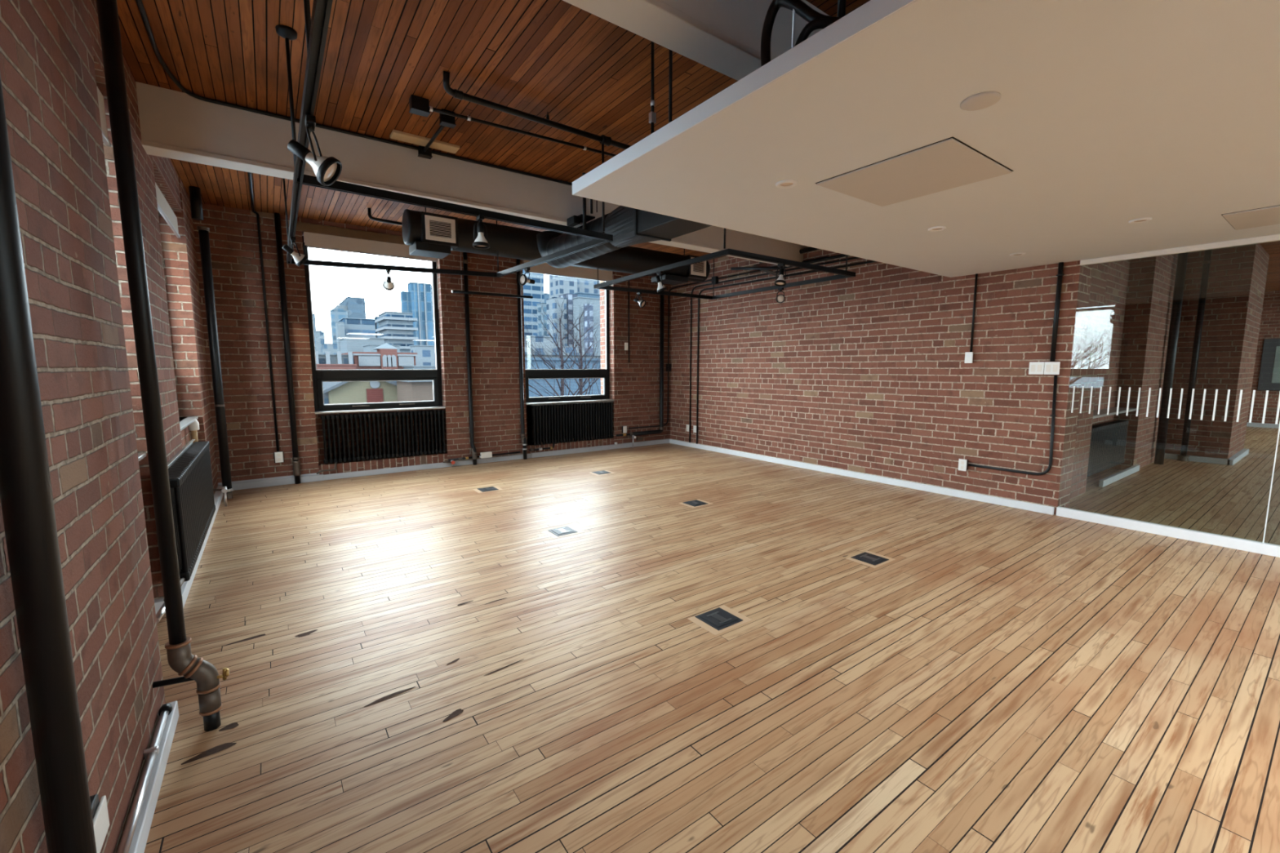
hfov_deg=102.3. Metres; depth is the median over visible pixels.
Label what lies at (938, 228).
recessed light
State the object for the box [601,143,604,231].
rod
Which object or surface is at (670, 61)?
rod
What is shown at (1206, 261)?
pipe
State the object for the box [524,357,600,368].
apartment building
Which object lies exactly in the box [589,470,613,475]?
box
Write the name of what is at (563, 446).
trim
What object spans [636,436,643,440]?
junction box
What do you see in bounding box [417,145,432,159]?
junction box
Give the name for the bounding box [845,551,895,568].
floor outlet
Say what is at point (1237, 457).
baseboard
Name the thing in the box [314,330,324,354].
apartment building
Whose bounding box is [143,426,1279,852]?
floor
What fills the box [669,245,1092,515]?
wall
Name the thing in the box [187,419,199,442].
radiator valve
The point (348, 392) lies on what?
house
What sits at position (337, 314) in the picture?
apartment building
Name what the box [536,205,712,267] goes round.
air duct
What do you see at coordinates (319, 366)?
apartment building
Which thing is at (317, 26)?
track
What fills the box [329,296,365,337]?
apartment building
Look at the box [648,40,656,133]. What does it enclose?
rod
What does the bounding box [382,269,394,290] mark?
track spotlight
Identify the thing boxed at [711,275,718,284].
junction box
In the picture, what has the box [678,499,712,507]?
floor outlet
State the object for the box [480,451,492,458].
junction box
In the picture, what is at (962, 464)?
wall outlet
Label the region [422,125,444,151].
conduit
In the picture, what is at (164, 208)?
roller blind
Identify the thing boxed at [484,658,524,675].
floor stain
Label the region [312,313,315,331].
apartment building
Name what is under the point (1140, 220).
recessed light
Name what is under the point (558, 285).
apartment building
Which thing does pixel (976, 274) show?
conduit
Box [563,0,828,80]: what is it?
ceiling beam
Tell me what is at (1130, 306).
wall
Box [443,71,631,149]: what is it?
ceiling pipe
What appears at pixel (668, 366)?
junction box
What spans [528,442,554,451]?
supply pipe
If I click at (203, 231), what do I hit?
pipe
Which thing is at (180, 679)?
pipe
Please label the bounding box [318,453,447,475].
trim
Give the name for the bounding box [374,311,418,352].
apartment building
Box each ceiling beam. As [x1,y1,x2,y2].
[135,81,804,267]
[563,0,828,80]
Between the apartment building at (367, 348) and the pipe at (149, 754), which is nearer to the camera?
the pipe at (149, 754)
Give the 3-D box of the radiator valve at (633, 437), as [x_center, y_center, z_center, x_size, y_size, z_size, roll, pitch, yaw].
[-0.150,0.267,9.039,0.148,0.220,0.095,-5,8,-35]
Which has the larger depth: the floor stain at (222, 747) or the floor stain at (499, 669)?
the floor stain at (499, 669)
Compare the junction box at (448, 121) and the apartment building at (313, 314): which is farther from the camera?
the apartment building at (313, 314)
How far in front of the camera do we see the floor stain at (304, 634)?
2.73 m
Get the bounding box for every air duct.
[401,207,710,284]
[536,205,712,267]
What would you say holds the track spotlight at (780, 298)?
attached to the track at (842, 273)
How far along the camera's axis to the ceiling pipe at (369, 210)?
5.79 m
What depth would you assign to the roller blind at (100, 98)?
2.60 m
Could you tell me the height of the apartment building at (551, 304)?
39.849 m
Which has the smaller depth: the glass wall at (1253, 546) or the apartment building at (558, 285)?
the glass wall at (1253, 546)
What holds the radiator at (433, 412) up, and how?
attached to the wall at (634, 384)
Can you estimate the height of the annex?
9.056 m
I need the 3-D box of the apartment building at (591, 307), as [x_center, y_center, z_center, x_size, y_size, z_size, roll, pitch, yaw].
[-20.823,-31.477,209.855,2.785,35.763,3.158,-5,8,-35]
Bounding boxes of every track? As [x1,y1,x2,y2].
[275,24,613,277]
[293,0,333,182]
[593,227,855,299]
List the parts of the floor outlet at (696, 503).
frame, lid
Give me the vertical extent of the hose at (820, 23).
0.143 m
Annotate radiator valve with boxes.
[187,419,199,442]
[213,486,227,506]
[443,460,455,466]
[626,435,635,447]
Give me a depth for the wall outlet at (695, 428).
8.98 m
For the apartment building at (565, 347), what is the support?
on the ground
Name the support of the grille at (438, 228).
attached to the air duct at (428, 234)
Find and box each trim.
[295,222,405,244]
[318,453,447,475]
[527,437,613,453]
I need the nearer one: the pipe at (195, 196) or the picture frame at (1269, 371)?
the pipe at (195, 196)
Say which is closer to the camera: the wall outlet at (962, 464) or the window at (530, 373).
the wall outlet at (962, 464)
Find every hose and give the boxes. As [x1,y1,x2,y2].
[760,0,841,66]
[794,17,834,46]
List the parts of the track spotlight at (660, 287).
bulb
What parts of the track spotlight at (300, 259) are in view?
bulb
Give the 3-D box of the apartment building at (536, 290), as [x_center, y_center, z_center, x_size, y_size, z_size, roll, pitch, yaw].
[-84.332,-76.110,363.887,19.345,89.525,41.095,-5,8,-35]
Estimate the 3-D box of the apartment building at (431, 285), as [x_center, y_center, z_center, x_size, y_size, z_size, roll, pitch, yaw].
[-226.503,-105.367,574.253,14.310,99.962,11.610,-5,8,-35]
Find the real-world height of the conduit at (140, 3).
0.029 m
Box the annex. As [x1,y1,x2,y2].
[323,386,328,411]
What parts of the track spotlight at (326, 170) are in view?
bulb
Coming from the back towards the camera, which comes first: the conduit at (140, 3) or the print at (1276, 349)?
the print at (1276, 349)
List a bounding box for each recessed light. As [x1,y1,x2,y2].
[775,179,797,188]
[928,226,946,231]
[1009,252,1026,256]
[1128,217,1151,223]
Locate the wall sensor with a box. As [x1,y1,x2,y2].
[624,342,627,350]
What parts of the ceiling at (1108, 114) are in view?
access panel, access panel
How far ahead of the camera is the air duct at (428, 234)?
5.71 m
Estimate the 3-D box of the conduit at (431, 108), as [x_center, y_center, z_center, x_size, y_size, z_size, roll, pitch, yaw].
[-0.558,-2.172,3.956,2.043,0.031,0.036,-4,8,-32]
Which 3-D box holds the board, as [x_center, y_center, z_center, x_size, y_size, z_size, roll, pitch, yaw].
[-1.671,-2.219,4.021,0.490,0.022,0.130,-5,8,-35]
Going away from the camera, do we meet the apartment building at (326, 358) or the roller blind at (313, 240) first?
the roller blind at (313, 240)
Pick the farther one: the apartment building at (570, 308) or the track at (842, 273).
the apartment building at (570, 308)
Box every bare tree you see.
[524,296,600,401]
[529,302,600,400]
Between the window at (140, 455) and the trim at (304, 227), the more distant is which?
the trim at (304, 227)
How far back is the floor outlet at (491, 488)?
5.94 m
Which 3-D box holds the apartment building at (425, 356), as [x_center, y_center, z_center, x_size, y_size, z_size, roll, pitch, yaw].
[-75.478,-19.599,183.547,10.008,18.125,8.566,-5,8,-35]
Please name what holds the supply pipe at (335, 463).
attached to the radiator at (433, 412)
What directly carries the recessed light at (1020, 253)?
in the ceiling at (1108, 114)
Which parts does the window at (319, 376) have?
sash, sill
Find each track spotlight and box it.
[282,236,307,266]
[287,114,342,186]
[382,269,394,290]
[472,214,489,248]
[518,267,534,284]
[633,292,646,307]
[655,271,666,292]
[774,262,786,286]
[776,288,785,302]
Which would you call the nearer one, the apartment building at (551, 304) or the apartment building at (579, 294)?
the apartment building at (551, 304)
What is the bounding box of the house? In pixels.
[322,381,397,410]
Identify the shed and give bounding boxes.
[396,380,433,408]
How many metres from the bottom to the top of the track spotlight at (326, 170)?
0.257 m
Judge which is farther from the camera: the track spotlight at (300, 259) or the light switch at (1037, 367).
the light switch at (1037, 367)
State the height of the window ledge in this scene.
0.030 m
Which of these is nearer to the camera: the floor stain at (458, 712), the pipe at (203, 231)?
the floor stain at (458, 712)
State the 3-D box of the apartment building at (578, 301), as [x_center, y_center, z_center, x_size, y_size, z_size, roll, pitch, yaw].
[-22.084,-34.249,218.535,11.556,39.304,5.654,-5,8,-35]
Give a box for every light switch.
[1028,361,1044,374]
[1044,361,1060,374]
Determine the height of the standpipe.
3.160 m
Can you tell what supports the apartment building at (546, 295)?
on the ground
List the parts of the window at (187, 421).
sill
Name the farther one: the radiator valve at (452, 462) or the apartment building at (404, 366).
the apartment building at (404, 366)
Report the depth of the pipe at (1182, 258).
7.34 m
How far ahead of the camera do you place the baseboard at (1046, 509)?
6.19 m
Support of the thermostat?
attached to the wall at (867, 372)
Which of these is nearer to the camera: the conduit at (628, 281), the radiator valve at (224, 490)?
the radiator valve at (224, 490)
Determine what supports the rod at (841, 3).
hanging from the ceiling at (591, 73)
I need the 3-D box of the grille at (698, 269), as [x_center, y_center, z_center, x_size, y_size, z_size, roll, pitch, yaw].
[0.827,-2.251,7.269,0.285,0.235,0.008,-5,8,-35]
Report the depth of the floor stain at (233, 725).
2.02 m
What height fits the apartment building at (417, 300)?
88.948 m
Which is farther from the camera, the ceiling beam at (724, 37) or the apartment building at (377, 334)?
the apartment building at (377, 334)
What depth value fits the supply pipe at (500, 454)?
7.51 m
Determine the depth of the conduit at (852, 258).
8.64 m
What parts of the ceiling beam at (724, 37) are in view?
casing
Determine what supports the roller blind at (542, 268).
attached to the window at (530, 373)
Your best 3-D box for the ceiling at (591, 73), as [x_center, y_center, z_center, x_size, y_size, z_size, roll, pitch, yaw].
[7.350,-2.484,5.143,20.170,0.250,15.600,-5,8,-35]
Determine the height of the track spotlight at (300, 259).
0.213 m
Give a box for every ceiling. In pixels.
[95,0,1279,291]
[572,0,1279,277]
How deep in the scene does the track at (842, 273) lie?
5.63 m
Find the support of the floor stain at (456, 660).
on the floor
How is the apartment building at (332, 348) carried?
on the ground
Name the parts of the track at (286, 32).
hanger stem, hanger stem, rail, rail, rail, hanger stem, rail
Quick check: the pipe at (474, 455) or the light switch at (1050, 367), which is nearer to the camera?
the light switch at (1050, 367)
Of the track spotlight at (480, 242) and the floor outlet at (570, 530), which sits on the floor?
the floor outlet at (570, 530)
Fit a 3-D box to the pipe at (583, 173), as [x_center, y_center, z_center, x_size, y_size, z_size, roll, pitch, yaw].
[-0.509,-2.049,4.723,0.030,0.520,0.030,4,8,32]
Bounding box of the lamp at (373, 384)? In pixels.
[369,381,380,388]
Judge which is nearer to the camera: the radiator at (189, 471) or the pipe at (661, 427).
the radiator at (189, 471)
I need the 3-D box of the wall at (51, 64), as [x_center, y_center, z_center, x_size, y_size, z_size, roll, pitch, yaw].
[-0.586,-0.135,-0.401,0.540,3.160,14.860,-5,8,-35]
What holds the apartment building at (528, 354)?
on the ground
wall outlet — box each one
[89,794,109,852]
[273,451,284,462]
[622,426,626,433]
[686,424,690,431]
[693,425,697,432]
[958,458,968,471]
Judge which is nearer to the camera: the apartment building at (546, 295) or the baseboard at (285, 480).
the baseboard at (285, 480)
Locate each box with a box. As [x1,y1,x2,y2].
[408,94,430,117]
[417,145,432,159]
[439,108,456,128]
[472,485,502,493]
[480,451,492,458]
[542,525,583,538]
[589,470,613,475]
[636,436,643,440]
[666,364,671,371]
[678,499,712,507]
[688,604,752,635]
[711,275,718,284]
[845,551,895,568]
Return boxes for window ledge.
[1093,407,1136,418]
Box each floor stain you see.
[181,742,236,764]
[218,722,238,731]
[222,633,266,646]
[294,629,317,637]
[363,686,415,707]
[442,708,463,722]
[446,657,459,665]
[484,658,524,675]
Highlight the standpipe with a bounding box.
[96,0,229,731]
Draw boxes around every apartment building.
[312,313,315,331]
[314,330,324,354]
[315,351,355,364]
[315,364,357,369]
[321,343,337,354]
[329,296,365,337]
[329,308,347,343]
[335,321,345,351]
[337,317,375,337]
[338,336,385,353]
[341,342,417,382]
[362,344,400,352]
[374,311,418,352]
[374,316,379,337]
[400,281,433,345]
[401,365,435,368]
[408,345,435,365]
[431,284,435,345]
[522,269,544,335]
[524,335,557,352]
[524,351,600,358]
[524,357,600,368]
[528,377,600,402]
[536,302,546,336]
[544,293,549,302]
[546,297,567,350]
[548,275,577,297]
[555,346,584,353]
[558,293,577,346]
[572,296,600,353]
[573,292,599,298]
[577,278,599,293]
[583,303,593,353]
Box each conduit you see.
[135,0,572,185]
[248,172,279,451]
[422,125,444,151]
[429,106,617,156]
[628,256,827,428]
[628,280,629,362]
[688,257,859,442]
[696,260,878,444]
[968,375,1057,475]
[969,273,977,351]
[1049,262,1063,361]
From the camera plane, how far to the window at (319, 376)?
6.79 m
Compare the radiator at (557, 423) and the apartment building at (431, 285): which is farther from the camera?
the apartment building at (431, 285)
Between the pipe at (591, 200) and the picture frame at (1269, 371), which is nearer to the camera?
the pipe at (591, 200)
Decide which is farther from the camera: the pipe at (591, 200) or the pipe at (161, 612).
the pipe at (591, 200)
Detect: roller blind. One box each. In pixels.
[96,85,111,146]
[155,182,180,238]
[303,231,438,301]
[522,259,612,319]
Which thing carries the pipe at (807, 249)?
attached to the wall at (867, 372)
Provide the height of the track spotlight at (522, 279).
0.179 m
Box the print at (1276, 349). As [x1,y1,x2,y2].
[1271,346,1279,382]
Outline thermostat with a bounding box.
[964,351,973,363]
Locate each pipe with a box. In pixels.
[0,72,97,852]
[117,703,172,852]
[152,676,193,688]
[155,577,185,623]
[188,186,203,220]
[196,226,233,499]
[274,212,301,484]
[315,462,337,474]
[367,208,402,225]
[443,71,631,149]
[448,451,520,461]
[462,252,477,465]
[516,258,527,459]
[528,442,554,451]
[582,172,586,229]
[590,198,592,213]
[616,432,633,436]
[631,284,664,435]
[730,253,848,270]
[759,246,819,263]
[1154,245,1188,464]
[1177,248,1212,461]
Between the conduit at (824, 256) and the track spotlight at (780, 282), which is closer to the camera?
the track spotlight at (780, 282)
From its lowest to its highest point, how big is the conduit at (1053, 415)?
0.973 m
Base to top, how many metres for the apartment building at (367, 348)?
15.805 m
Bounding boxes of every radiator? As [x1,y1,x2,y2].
[167,439,215,581]
[320,409,445,463]
[530,401,613,445]
[1087,419,1128,476]
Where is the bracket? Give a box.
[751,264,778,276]
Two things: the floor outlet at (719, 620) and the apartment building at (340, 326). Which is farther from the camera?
the apartment building at (340, 326)
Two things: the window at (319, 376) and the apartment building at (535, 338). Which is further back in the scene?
the apartment building at (535, 338)
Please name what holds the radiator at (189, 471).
attached to the wall at (51, 64)
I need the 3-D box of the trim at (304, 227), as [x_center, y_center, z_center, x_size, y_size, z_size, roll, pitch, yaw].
[-3.362,-2.407,6.538,1.680,0.100,0.040,-5,8,-35]
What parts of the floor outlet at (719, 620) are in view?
lid, frame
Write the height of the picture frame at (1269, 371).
1.200 m
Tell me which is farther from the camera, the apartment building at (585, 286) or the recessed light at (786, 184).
the apartment building at (585, 286)
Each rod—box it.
[546,111,549,119]
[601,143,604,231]
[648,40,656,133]
[668,49,672,123]
[791,8,795,48]
[836,0,845,17]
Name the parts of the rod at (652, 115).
rod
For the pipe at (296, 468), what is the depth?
6.07 m
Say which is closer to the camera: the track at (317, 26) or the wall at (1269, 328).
the track at (317, 26)
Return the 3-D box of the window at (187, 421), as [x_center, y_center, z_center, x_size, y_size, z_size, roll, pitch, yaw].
[-3.927,-0.952,4.210,0.215,1.922,1.570,-5,8,-35]
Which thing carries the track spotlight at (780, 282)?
attached to the track at (842, 273)
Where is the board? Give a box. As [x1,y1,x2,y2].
[390,129,459,153]
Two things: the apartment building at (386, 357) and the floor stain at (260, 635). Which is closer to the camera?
the floor stain at (260, 635)
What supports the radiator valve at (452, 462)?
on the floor
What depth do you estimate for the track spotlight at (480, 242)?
3.42 m
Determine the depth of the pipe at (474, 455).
7.32 m
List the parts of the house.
door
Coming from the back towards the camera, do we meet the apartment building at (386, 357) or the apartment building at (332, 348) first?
the apartment building at (332, 348)
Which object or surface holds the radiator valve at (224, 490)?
on the floor
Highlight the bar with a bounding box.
[451,253,533,298]
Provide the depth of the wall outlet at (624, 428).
9.00 m
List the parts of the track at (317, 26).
hanger stem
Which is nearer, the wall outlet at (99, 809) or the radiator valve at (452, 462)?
the wall outlet at (99, 809)
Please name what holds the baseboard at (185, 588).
attached to the wall at (51, 64)
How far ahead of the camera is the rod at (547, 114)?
3.56 m
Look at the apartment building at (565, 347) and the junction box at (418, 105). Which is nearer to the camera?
the junction box at (418, 105)
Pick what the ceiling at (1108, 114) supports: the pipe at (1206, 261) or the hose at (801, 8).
the hose at (801, 8)
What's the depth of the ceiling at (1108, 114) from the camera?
2.20 m
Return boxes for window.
[137,452,146,461]
[175,386,198,431]
[302,235,445,413]
[524,280,613,404]
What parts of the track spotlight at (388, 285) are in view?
bulb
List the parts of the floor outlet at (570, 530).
lid, frame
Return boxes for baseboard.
[116,701,178,852]
[154,484,223,613]
[217,439,669,490]
[669,439,1054,515]
[1098,422,1279,487]
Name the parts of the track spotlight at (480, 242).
bulb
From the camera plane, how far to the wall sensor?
8.88 m
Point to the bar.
(452, 291)
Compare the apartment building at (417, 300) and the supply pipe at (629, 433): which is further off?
the apartment building at (417, 300)
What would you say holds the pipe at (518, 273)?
attached to the wall at (634, 384)
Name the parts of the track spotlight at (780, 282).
bulb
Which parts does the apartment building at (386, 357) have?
white cornice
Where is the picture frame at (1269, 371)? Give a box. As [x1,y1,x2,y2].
[1257,338,1279,391]
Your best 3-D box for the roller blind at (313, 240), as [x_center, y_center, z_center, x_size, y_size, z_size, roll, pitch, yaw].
[-3.393,-1.964,6.631,1.520,0.800,0.116,-5,8,-35]
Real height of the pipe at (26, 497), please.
3.161 m
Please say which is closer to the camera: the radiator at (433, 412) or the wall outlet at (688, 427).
the radiator at (433, 412)
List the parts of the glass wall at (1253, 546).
rail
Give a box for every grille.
[424,214,455,243]
[690,257,706,276]
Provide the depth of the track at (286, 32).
3.54 m
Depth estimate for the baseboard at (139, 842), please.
1.67 m
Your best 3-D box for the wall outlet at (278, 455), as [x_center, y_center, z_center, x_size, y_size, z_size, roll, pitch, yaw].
[-4.306,0.365,6.148,0.096,0.130,0.040,-5,8,-35]
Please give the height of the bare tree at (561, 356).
14.950 m
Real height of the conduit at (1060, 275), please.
0.907 m
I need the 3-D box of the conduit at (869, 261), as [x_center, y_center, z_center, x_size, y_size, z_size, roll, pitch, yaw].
[2.006,-0.809,7.481,0.028,2.712,3.493,-5,8,-35]
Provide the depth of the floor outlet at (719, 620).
2.87 m
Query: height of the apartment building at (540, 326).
50.574 m
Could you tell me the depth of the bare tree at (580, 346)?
40.41 m
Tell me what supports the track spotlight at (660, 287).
attached to the track at (842, 273)
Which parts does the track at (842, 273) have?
rail, rail, hanger stem, hanger stem, rail, rail, hanger stem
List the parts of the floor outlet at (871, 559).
lid, frame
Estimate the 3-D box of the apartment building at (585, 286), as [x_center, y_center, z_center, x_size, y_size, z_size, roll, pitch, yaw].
[-31.372,-61.596,294.777,16.361,76.357,12.926,-5,8,-35]
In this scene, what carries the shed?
on the ground
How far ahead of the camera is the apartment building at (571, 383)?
66.17 m
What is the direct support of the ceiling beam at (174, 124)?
attached to the ceiling at (591, 73)
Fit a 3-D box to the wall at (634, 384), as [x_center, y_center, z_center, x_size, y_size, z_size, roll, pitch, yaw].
[-2.275,-1.065,7.747,7.350,3.160,0.440,-5,8,-35]
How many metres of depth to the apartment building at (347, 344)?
132.00 m
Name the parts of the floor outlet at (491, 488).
lid, frame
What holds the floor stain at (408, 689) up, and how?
on the floor
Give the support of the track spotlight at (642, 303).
attached to the track at (842, 273)
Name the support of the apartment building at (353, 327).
on the ground
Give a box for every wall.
[0,0,217,852]
[192,203,671,483]
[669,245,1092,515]
[1056,234,1279,557]
[1069,243,1269,499]
[1247,290,1279,423]
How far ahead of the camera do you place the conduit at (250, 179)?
5.94 m
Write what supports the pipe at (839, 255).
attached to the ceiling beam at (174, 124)

